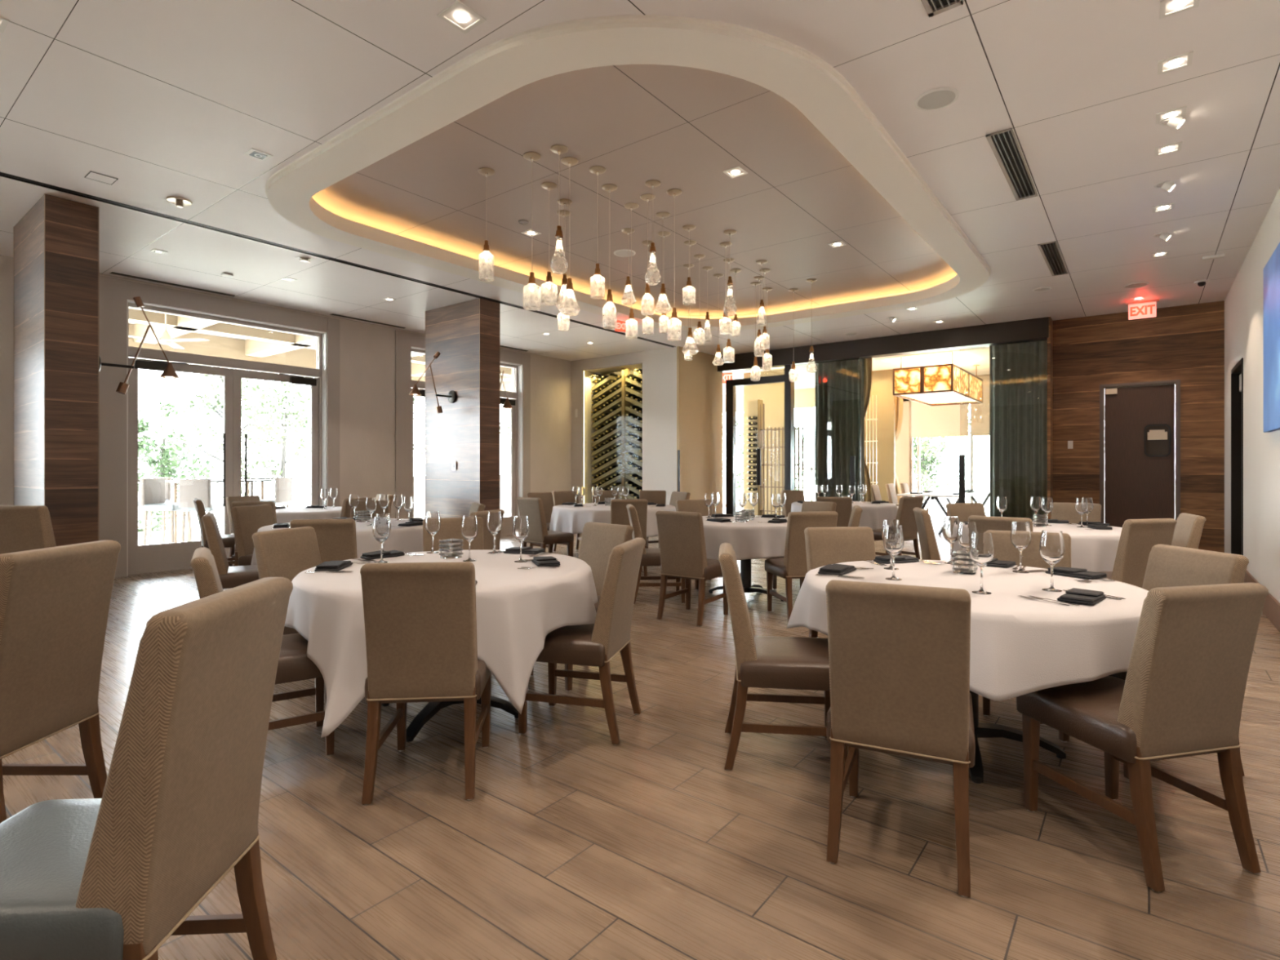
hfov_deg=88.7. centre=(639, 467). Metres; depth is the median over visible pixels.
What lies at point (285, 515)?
tablecloth
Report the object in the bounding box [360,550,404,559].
folded napkin
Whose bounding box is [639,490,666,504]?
dining chair
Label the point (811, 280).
glass pendant
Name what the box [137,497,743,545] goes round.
floor
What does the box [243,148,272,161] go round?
fitting
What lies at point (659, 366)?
wall
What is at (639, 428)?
wine bottle
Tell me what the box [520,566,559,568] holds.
fork
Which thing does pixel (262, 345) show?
transom window
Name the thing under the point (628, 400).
shelf
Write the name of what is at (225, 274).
recessed light
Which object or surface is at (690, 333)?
socket
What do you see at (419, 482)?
wall
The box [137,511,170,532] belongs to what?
shrub
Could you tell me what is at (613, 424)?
shelf
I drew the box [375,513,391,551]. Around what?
wine glass
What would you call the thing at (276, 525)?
folded napkin
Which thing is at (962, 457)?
window
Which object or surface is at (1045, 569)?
table knife
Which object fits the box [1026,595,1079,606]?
fork
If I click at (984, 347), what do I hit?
ceiling beam
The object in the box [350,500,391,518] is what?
dining chair
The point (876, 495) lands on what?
dining chair
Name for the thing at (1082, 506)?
wine glass
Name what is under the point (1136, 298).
recessed light
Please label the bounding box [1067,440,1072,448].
light switch
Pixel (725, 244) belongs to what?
glass pendant
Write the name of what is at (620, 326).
exit sign
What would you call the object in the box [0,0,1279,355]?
ceiling
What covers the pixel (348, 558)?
table knife
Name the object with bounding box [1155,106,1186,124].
recessed light
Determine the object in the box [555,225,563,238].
socket
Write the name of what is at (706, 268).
glass pendant
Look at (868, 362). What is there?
drape
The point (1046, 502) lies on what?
wine glass
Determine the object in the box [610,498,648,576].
dining chair
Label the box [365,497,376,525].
wine glass
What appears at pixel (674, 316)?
socket
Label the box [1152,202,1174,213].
recessed light
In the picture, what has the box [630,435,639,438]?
wine bottle
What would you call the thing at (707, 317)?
socket
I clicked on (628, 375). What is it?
wine bottle
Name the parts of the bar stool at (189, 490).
leg, backrest, seat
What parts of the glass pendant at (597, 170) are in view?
lamp shade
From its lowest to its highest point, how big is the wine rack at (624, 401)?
2.932 m
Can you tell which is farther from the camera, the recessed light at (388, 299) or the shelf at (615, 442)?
the shelf at (615, 442)
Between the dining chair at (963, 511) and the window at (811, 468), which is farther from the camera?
the window at (811, 468)
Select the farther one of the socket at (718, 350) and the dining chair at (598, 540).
the socket at (718, 350)
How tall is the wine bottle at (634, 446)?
0.076 m
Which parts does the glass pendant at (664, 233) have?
lamp shade, cord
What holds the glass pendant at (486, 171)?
hanging from the ceiling at (679, 127)
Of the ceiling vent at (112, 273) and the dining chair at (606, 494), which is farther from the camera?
the dining chair at (606, 494)
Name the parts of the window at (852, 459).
pull handle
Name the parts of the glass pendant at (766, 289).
lamp shade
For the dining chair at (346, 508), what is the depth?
7.74 m
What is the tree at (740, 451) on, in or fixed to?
on the ground
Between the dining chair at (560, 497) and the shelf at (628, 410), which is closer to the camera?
the dining chair at (560, 497)
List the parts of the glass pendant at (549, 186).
cord, lamp shade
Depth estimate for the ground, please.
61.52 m
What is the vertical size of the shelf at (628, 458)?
0.319 m
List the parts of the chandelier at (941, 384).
panel, panel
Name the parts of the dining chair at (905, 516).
seat, backrest, leg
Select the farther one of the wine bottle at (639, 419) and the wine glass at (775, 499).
the wine bottle at (639, 419)
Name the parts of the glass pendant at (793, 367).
lamp shade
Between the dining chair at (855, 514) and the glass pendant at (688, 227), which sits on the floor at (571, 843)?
the dining chair at (855, 514)
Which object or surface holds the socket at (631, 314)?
attached to the glass pendant at (631, 206)
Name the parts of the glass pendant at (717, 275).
lamp shade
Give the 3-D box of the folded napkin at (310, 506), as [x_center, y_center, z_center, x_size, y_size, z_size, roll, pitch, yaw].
[-4.221,0.515,8.524,0.227,0.032,0.133,0,0,-8]
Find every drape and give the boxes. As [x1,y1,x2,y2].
[863,357,872,502]
[895,396,902,503]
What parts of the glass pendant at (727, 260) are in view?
lamp shade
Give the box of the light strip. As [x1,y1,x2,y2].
[583,370,584,503]
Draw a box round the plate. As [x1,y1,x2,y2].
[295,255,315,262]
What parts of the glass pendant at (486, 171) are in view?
lamp shade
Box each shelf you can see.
[591,375,602,382]
[591,375,618,391]
[591,377,621,400]
[591,387,621,409]
[591,397,621,419]
[591,406,621,428]
[591,416,621,437]
[591,426,621,447]
[591,435,621,456]
[591,445,621,465]
[591,454,621,475]
[591,464,621,484]
[598,474,621,489]
[625,377,642,387]
[625,386,642,398]
[625,396,642,408]
[625,406,642,417]
[625,415,642,427]
[625,425,642,437]
[625,435,642,447]
[625,444,642,457]
[625,454,642,466]
[625,464,642,476]
[625,474,642,486]
[625,483,639,494]
[626,493,636,499]
[633,371,642,377]
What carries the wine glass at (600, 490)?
on the tablecloth at (566, 518)
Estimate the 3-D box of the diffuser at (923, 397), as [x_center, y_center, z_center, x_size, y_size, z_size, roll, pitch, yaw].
[6.634,-1.542,14.451,1.120,0.005,3.000,0,0,38]
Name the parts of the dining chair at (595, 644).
leg, leg, seat, leg, backrest, leg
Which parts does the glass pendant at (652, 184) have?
lamp shade, cord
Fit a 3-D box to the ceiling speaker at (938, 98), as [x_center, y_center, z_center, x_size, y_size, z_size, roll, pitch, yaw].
[1.810,-2.244,3.995,0.250,0.012,0.250,0,0,38]
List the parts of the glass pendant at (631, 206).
lamp shade, cord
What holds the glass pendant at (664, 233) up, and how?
hanging from the ceiling at (679, 127)
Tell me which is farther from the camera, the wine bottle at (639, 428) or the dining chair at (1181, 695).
the wine bottle at (639, 428)
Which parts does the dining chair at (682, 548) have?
leg, backrest, leg, seat, leg, leg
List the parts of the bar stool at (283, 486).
seat, backrest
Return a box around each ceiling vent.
[109,271,235,297]
[329,313,405,328]
[500,345,527,351]
[920,0,963,17]
[986,128,1037,200]
[1037,240,1067,275]
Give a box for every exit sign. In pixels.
[613,319,629,332]
[722,372,732,383]
[1125,299,1159,319]
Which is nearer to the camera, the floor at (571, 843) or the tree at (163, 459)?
the floor at (571, 843)
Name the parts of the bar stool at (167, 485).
leg, seat, backrest, leg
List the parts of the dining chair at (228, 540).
backrest, seat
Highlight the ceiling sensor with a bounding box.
[1201,253,1224,260]
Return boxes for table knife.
[304,571,348,573]
[306,570,351,572]
[348,558,370,562]
[352,557,377,561]
[815,574,862,578]
[816,573,864,577]
[861,560,882,565]
[866,559,886,565]
[1025,568,1048,571]
[1063,590,1121,599]
[1066,589,1125,599]
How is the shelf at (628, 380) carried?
attached to the wine rack at (624, 401)
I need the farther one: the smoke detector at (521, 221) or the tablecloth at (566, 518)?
the tablecloth at (566, 518)
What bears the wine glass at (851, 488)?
on the tablecloth at (873, 516)
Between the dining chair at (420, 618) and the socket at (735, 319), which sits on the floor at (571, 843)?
the dining chair at (420, 618)
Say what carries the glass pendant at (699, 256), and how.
hanging from the ceiling at (679, 127)
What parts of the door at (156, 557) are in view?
pull handle, transom pane, pull handle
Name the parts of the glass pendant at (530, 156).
lamp shade, cord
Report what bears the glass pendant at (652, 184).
hanging from the ceiling at (679, 127)
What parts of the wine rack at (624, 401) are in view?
panel, post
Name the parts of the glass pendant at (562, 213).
lamp shade, cord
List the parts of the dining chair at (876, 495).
backrest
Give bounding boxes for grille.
[615,250,634,256]
[917,89,955,109]
[1034,288,1049,291]
[1124,283,1146,288]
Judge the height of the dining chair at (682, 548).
0.930 m
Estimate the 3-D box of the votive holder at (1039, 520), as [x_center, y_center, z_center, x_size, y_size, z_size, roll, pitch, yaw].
[3.592,0.479,5.875,0.103,0.104,0.103,0,0,34]
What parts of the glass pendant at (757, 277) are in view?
lamp shade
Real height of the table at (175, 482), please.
1.080 m
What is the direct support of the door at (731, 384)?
in the wall at (1185, 344)
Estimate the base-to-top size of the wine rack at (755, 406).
2.830 m
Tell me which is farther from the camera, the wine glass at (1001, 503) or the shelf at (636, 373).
the shelf at (636, 373)
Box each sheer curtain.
[814,358,864,501]
[989,340,1046,521]
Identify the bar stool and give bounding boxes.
[137,477,171,544]
[140,478,191,545]
[178,479,223,542]
[260,477,292,507]
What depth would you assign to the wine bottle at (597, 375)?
13.82 m
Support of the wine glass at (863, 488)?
on the tablecloth at (873, 516)
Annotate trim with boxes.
[0,171,676,347]
[582,362,642,373]
[677,449,679,491]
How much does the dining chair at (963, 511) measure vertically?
0.930 m
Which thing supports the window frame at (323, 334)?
in the wall at (366, 350)
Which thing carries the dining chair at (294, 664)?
on the floor at (571, 843)
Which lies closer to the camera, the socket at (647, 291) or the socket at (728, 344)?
the socket at (647, 291)
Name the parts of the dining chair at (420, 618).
leg, leg, backrest, seat, leg, leg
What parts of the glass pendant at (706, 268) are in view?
cord, lamp shade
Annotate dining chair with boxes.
[0,505,56,554]
[0,540,120,822]
[0,577,293,959]
[190,547,334,755]
[192,498,235,564]
[201,512,259,588]
[226,495,260,566]
[231,501,276,566]
[231,504,275,565]
[251,526,321,635]
[289,518,357,563]
[340,497,366,518]
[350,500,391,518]
[360,561,491,804]
[375,493,393,505]
[422,516,483,551]
[468,502,484,515]
[470,509,504,550]
[516,497,573,556]
[518,537,645,745]
[527,492,573,556]
[530,521,633,691]
[552,490,581,554]
[591,490,618,502]
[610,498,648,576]
[626,503,685,604]
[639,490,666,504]
[646,491,690,548]
[655,511,728,626]
[675,499,712,590]
[718,542,847,770]
[764,511,838,622]
[772,500,836,589]
[781,489,804,516]
[801,505,862,584]
[804,526,875,637]
[816,496,852,527]
[825,579,975,897]
[871,484,897,506]
[872,496,923,559]
[885,483,898,506]
[900,482,929,511]
[912,507,952,560]
[945,502,985,557]
[968,515,1033,531]
[982,529,1071,715]
[1016,582,1268,892]
[1051,502,1101,523]
[1058,544,1248,780]
[1098,518,1177,587]
[1171,512,1205,549]
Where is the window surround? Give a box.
[98,275,530,577]
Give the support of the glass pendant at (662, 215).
hanging from the ceiling at (679, 127)
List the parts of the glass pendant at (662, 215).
lamp shade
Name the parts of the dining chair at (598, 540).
leg, seat, backrest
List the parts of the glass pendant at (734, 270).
lamp shade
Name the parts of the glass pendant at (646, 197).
lamp shade, cord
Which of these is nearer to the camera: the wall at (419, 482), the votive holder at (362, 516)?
the votive holder at (362, 516)
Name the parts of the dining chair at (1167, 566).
leg, seat, leg, backrest, leg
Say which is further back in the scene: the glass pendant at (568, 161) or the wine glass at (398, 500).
the wine glass at (398, 500)
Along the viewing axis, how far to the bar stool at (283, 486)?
10.86 m
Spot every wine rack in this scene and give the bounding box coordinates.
[591,368,642,502]
[748,399,804,515]
[864,395,877,484]
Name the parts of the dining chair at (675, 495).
backrest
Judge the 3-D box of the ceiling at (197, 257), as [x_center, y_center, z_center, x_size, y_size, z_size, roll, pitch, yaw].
[-4.812,-2.250,7.579,2.930,0.001,14.150,0,0,38]
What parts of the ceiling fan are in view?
blade, motor, blade, blade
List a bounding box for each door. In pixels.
[127,302,321,574]
[411,348,517,535]
[720,364,794,515]
[1099,379,1180,527]
[1231,357,1243,555]
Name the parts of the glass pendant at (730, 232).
lamp shade, cord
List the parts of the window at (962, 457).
pull handle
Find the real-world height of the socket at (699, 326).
0.080 m
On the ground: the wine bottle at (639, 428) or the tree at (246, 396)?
the tree at (246, 396)
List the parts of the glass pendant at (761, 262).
lamp shade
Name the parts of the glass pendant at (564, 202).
lamp shade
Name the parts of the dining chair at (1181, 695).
leg, leg, seat, leg, backrest, leg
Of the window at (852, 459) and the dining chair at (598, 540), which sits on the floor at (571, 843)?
the dining chair at (598, 540)
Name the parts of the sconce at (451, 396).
lamp shade, rod, rod, arm, wall plate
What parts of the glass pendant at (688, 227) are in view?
lamp shade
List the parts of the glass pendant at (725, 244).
lamp shade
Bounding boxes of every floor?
[1,508,1279,959]
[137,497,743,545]
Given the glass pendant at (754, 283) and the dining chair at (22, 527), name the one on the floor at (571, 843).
the dining chair at (22, 527)
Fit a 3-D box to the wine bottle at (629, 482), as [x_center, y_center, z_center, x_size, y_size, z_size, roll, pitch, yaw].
[-0.186,0.311,13.309,0.078,0.076,0.304,0,0,38]
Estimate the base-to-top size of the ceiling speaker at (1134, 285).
0.012 m
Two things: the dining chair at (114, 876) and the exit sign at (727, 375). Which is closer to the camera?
the dining chair at (114, 876)
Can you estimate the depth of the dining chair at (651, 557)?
6.20 m
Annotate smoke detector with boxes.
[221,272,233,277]
[518,219,528,224]
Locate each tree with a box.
[137,399,177,496]
[137,408,215,531]
[138,363,315,502]
[174,373,310,506]
[296,415,310,430]
[413,395,510,461]
[500,420,510,457]
[722,427,743,493]
[736,417,814,489]
[912,404,970,491]
[912,417,970,510]
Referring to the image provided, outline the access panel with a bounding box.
[84,170,118,185]
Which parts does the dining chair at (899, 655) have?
leg, leg, backrest, seat, leg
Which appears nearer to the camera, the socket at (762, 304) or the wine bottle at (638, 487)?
the socket at (762, 304)
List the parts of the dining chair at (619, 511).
backrest, leg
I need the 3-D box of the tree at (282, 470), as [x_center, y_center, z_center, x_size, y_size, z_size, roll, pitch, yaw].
[-12.919,-0.444,22.948,4.400,6.290,5.050,0,0,10]
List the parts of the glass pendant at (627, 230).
cord, lamp shade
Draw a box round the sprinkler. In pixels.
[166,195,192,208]
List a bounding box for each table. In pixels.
[164,479,274,542]
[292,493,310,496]
[381,695,518,742]
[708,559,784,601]
[896,489,989,534]
[968,690,1066,783]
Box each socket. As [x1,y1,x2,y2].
[483,240,489,252]
[528,271,535,284]
[545,271,552,283]
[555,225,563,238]
[561,273,567,285]
[565,277,573,290]
[594,263,600,276]
[606,288,613,302]
[625,275,631,286]
[628,308,634,319]
[644,282,650,294]
[645,310,650,318]
[648,242,656,253]
[659,283,666,295]
[661,307,666,316]
[671,307,677,319]
[685,276,692,287]
[687,327,693,337]
[697,321,702,328]
[705,311,709,319]
[715,344,720,353]
[722,306,728,318]
[726,338,731,347]
[727,276,733,285]
[733,314,737,321]
[753,356,758,366]
[756,328,761,337]
[759,299,764,307]
[762,326,767,333]
[764,346,769,353]
[791,361,795,369]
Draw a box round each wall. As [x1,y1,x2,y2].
[0,254,571,518]
[413,475,510,519]
[571,346,676,504]
[676,346,722,514]
[717,300,1224,552]
[722,374,989,507]
[743,368,784,515]
[864,368,895,501]
[1224,187,1279,603]
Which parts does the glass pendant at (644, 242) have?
lamp shade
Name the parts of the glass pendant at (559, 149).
lamp shade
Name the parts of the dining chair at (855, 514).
backrest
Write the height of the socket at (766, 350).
0.084 m
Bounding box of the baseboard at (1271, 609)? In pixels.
[1244,570,1279,632]
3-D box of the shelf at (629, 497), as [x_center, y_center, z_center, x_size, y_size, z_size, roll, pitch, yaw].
[0.018,0.688,13.181,0.580,0.319,0.280,0,0,38]
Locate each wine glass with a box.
[320,488,328,509]
[329,488,337,507]
[349,493,359,517]
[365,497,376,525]
[372,515,390,563]
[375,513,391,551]
[378,494,388,513]
[393,494,403,519]
[403,496,413,521]
[424,511,440,553]
[461,515,478,561]
[486,511,502,553]
[512,515,528,562]
[572,486,578,502]
[577,487,585,503]
[591,487,598,506]
[596,486,602,496]
[611,485,617,499]
[617,485,623,499]
[622,486,628,499]
[704,493,713,517]
[711,492,719,513]
[737,493,746,509]
[749,492,758,516]
[771,493,780,519]
[777,493,786,515]
[815,484,821,496]
[822,484,827,496]
[835,484,842,494]
[848,485,855,502]
[857,484,863,502]
[859,485,866,502]
[881,519,899,569]
[883,524,904,580]
[942,516,959,564]
[956,521,977,553]
[968,531,994,594]
[995,496,1007,516]
[1010,520,1031,573]
[1030,496,1041,524]
[1039,530,1064,591]
[1041,497,1053,525]
[1075,497,1088,527]
[1082,497,1093,525]
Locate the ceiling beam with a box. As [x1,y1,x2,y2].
[795,346,989,367]
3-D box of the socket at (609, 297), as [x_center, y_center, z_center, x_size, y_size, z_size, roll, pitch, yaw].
[-0.263,-1.482,5.656,0.060,0.107,0.058,0,0,31]
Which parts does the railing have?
rail, post, rail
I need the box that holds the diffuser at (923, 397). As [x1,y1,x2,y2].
[902,391,975,404]
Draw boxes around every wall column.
[13,193,98,546]
[425,297,500,550]
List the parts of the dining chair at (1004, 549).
leg, backrest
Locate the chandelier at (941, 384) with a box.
[892,351,982,406]
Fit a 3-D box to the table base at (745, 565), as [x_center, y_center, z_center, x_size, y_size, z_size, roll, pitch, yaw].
[1.061,0.919,6.564,1.360,0.761,1.360,0,0,-12]
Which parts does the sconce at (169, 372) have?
wall plate, arm, rod, rod, lamp shade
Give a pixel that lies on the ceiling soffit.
(814, 86)
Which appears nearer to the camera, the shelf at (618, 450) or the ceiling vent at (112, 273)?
the ceiling vent at (112, 273)
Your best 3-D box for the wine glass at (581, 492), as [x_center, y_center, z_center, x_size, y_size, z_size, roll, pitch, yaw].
[-0.808,0.403,9.058,0.094,0.256,0.094,0,0,-41]
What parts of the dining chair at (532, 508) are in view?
leg, backrest, leg, seat, leg, leg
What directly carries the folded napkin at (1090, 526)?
on the tablecloth at (1091, 550)
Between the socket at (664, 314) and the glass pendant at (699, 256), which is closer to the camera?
the socket at (664, 314)
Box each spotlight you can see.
[886,316,895,321]
[1153,231,1171,240]
[1154,180,1175,191]
[1158,114,1185,128]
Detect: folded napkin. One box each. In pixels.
[272,523,289,528]
[275,506,285,508]
[305,505,326,508]
[314,560,352,571]
[332,516,356,520]
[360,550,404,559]
[397,521,422,526]
[408,517,423,521]
[503,546,545,554]
[531,555,559,566]
[561,502,577,505]
[573,503,582,506]
[656,503,666,506]
[706,518,731,522]
[711,513,733,517]
[760,514,785,518]
[767,518,787,523]
[817,563,856,575]
[871,501,880,503]
[873,555,919,564]
[874,500,888,502]
[986,558,1016,567]
[1044,566,1106,578]
[1048,519,1069,523]
[1057,587,1106,604]
[1077,521,1110,525]
[1086,524,1112,529]
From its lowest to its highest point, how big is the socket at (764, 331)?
0.086 m
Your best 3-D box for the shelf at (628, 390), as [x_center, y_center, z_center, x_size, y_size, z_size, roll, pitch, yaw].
[0.018,-1.468,13.181,0.580,0.319,0.280,0,0,38]
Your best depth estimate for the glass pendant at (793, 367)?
8.89 m
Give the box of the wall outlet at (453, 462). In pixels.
[452,461,455,470]
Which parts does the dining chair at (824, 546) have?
leg, backrest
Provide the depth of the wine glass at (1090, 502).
5.92 m
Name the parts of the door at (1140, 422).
vision panel glass, vision panel frame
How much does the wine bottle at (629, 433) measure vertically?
0.076 m
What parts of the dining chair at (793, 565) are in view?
leg, seat, leg, backrest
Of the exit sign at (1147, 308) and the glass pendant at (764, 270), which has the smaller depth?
the glass pendant at (764, 270)
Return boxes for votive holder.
[355,510,370,522]
[439,538,462,559]
[604,497,614,506]
[734,510,748,522]
[741,509,754,520]
[951,550,977,574]
[1033,514,1047,527]
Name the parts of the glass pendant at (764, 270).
lamp shade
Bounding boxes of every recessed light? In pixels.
[0,17,8,33]
[150,248,168,254]
[282,277,297,281]
[382,297,395,301]
[436,0,486,34]
[520,229,541,236]
[722,166,747,177]
[827,240,846,248]
[905,306,919,311]
[933,320,945,323]
[1131,296,1145,300]
[1151,250,1168,257]
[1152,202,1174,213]
[1154,141,1182,156]
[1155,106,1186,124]
[1157,50,1193,75]
[1159,0,1199,19]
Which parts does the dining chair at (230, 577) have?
backrest, seat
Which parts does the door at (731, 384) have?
pull handle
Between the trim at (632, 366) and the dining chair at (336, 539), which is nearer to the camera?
the dining chair at (336, 539)
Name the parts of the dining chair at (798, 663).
leg, leg, backrest, seat, leg, leg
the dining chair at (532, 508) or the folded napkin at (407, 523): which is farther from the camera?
the dining chair at (532, 508)
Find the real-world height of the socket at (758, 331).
0.089 m
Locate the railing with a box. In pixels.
[137,475,510,529]
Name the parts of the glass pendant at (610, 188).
cord, lamp shade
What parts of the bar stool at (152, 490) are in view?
leg, backrest, seat, leg, leg, leg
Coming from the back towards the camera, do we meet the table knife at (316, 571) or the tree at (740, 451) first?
the tree at (740, 451)
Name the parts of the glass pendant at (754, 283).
cord, lamp shade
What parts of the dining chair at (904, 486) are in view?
backrest, seat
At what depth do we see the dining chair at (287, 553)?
3.84 m
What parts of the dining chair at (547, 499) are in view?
backrest, seat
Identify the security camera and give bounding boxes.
[1194,280,1208,286]
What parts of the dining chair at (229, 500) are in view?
leg, backrest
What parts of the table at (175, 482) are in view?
leg, leg, leg, leg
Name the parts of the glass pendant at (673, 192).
lamp shade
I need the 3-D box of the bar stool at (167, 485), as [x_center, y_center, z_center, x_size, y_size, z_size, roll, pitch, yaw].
[-8.111,0.736,10.786,0.440,1.131,0.495,0,0,0]
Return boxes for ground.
[137,478,989,531]
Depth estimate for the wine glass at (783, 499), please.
6.87 m
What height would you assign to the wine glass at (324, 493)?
0.256 m
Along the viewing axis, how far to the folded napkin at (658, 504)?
8.83 m
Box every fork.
[517,567,555,568]
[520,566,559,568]
[1017,595,1070,605]
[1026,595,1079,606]
[1074,578,1111,581]
[1077,580,1115,582]
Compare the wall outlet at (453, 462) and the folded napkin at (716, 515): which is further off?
the wall outlet at (453, 462)
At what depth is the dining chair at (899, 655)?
2.07 m
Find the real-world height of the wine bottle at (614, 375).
0.076 m
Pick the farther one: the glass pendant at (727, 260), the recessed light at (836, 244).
the glass pendant at (727, 260)
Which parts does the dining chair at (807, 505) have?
leg, backrest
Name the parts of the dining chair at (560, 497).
leg, backrest, leg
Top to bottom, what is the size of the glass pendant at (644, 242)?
0.982 m
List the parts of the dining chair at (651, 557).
backrest, leg, seat, leg, leg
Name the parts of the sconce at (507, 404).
rod, lamp shade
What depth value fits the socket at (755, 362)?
8.59 m
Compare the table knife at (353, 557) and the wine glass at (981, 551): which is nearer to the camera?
the wine glass at (981, 551)
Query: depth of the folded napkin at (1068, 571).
3.17 m
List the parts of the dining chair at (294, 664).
backrest, seat, leg, leg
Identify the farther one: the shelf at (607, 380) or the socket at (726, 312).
the shelf at (607, 380)
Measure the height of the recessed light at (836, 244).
0.018 m
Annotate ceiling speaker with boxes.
[613,248,635,257]
[844,332,857,335]
[914,86,959,111]
[1032,286,1051,291]
[1123,281,1149,288]
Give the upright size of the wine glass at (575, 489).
0.256 m
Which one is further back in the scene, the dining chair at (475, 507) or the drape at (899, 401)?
the drape at (899, 401)
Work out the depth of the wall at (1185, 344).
9.69 m
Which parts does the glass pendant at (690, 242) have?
lamp shade, cord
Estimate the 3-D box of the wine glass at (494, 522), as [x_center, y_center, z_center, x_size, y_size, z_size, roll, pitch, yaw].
[-0.904,0.403,4.063,0.094,0.256,0.094,0,0,20]
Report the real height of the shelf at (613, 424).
0.415 m
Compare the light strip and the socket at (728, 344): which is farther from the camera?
the light strip
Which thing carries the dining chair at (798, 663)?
on the floor at (571, 843)
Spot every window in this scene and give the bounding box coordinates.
[128,307,511,391]
[722,400,973,502]
[795,357,860,501]
[959,338,1047,502]
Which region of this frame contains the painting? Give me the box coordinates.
[1263,242,1279,432]
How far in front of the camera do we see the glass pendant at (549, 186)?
5.61 m
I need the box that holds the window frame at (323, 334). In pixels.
[127,299,522,515]
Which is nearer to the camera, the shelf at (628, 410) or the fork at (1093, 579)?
the fork at (1093, 579)
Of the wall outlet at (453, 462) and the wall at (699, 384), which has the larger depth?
the wall at (699, 384)
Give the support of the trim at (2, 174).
attached to the ceiling at (164, 99)
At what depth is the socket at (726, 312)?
7.08 m
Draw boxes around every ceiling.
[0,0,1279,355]
[0,176,671,360]
[128,321,316,350]
[311,64,956,315]
[722,348,989,395]
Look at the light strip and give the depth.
13.65 m
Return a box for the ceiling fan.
[128,314,209,348]
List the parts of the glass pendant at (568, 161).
lamp shade, cord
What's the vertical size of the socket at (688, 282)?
0.089 m
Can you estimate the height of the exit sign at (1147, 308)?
0.230 m
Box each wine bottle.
[591,373,602,377]
[607,373,617,377]
[625,374,635,377]
[625,383,635,387]
[625,461,635,465]
[625,480,635,484]
[626,393,636,397]
[626,413,636,416]
[626,422,636,426]
[626,432,636,435]
[629,376,640,380]
[629,425,639,428]
[629,453,639,457]
[629,463,639,467]
[629,483,639,487]
[630,405,640,409]
[630,415,641,418]
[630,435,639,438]
[630,444,640,448]
[630,473,639,477]
[631,386,642,391]
[631,395,641,399]
[634,377,642,382]
[634,426,642,431]
[634,485,642,489]
[635,417,642,421]
[635,436,642,440]
[635,456,642,460]
[635,466,642,470]
[635,475,642,479]
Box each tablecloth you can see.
[250,518,422,564]
[275,506,342,523]
[284,550,598,737]
[549,502,675,537]
[702,515,787,560]
[786,560,1148,701]
[791,501,897,529]
[952,521,1122,572]
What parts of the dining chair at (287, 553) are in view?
backrest, seat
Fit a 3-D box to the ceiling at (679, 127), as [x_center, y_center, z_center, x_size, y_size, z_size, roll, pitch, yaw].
[0.553,-2.420,6.954,4.720,0.001,7.020,0,0,38]
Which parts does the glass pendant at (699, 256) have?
lamp shade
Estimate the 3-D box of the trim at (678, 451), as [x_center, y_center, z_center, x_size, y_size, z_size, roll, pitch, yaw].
[0.721,0.490,12.191,0.040,1.620,0.032,0,0,38]
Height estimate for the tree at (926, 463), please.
4.873 m
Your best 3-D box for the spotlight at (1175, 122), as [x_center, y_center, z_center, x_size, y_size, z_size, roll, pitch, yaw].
[3.437,-2.228,4.232,0.135,0.091,0.124,0,0,38]
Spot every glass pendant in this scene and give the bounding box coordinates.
[477,167,494,281]
[523,151,540,311]
[541,182,557,306]
[550,144,568,274]
[555,198,573,311]
[556,209,570,331]
[558,156,579,315]
[589,165,605,299]
[601,183,617,328]
[621,227,635,304]
[624,202,639,338]
[640,193,655,315]
[641,240,653,334]
[644,179,660,285]
[653,211,671,313]
[657,231,670,333]
[666,188,682,341]
[681,240,698,355]
[682,224,695,305]
[682,263,693,360]
[693,253,705,345]
[702,266,713,341]
[712,273,724,365]
[719,241,732,334]
[723,229,737,315]
[723,257,734,363]
[730,268,741,335]
[750,281,760,381]
[753,275,764,356]
[755,259,767,324]
[759,268,770,349]
[762,287,772,371]
[788,288,798,382]
[806,278,817,373]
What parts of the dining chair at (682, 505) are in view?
backrest, leg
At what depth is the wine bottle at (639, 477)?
13.11 m
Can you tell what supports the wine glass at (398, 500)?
on the tablecloth at (409, 539)
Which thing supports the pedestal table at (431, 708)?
on the floor at (571, 843)
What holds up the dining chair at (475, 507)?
on the floor at (571, 843)
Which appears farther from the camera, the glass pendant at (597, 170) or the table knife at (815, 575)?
the glass pendant at (597, 170)
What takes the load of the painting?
attached to the wall at (1244, 301)
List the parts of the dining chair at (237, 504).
leg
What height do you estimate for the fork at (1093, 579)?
0.005 m
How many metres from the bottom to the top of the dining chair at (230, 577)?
0.930 m
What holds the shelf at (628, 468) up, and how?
attached to the wine rack at (624, 401)
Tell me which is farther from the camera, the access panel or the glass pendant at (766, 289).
the glass pendant at (766, 289)
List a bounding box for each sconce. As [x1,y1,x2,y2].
[98,296,179,394]
[408,351,457,413]
[500,370,512,408]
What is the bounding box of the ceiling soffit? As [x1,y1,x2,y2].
[265,14,991,330]
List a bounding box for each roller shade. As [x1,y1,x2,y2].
[911,400,968,437]
[971,375,989,435]
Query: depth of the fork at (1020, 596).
2.60 m
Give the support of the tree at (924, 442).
on the ground
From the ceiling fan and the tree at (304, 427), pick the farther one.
the tree at (304, 427)

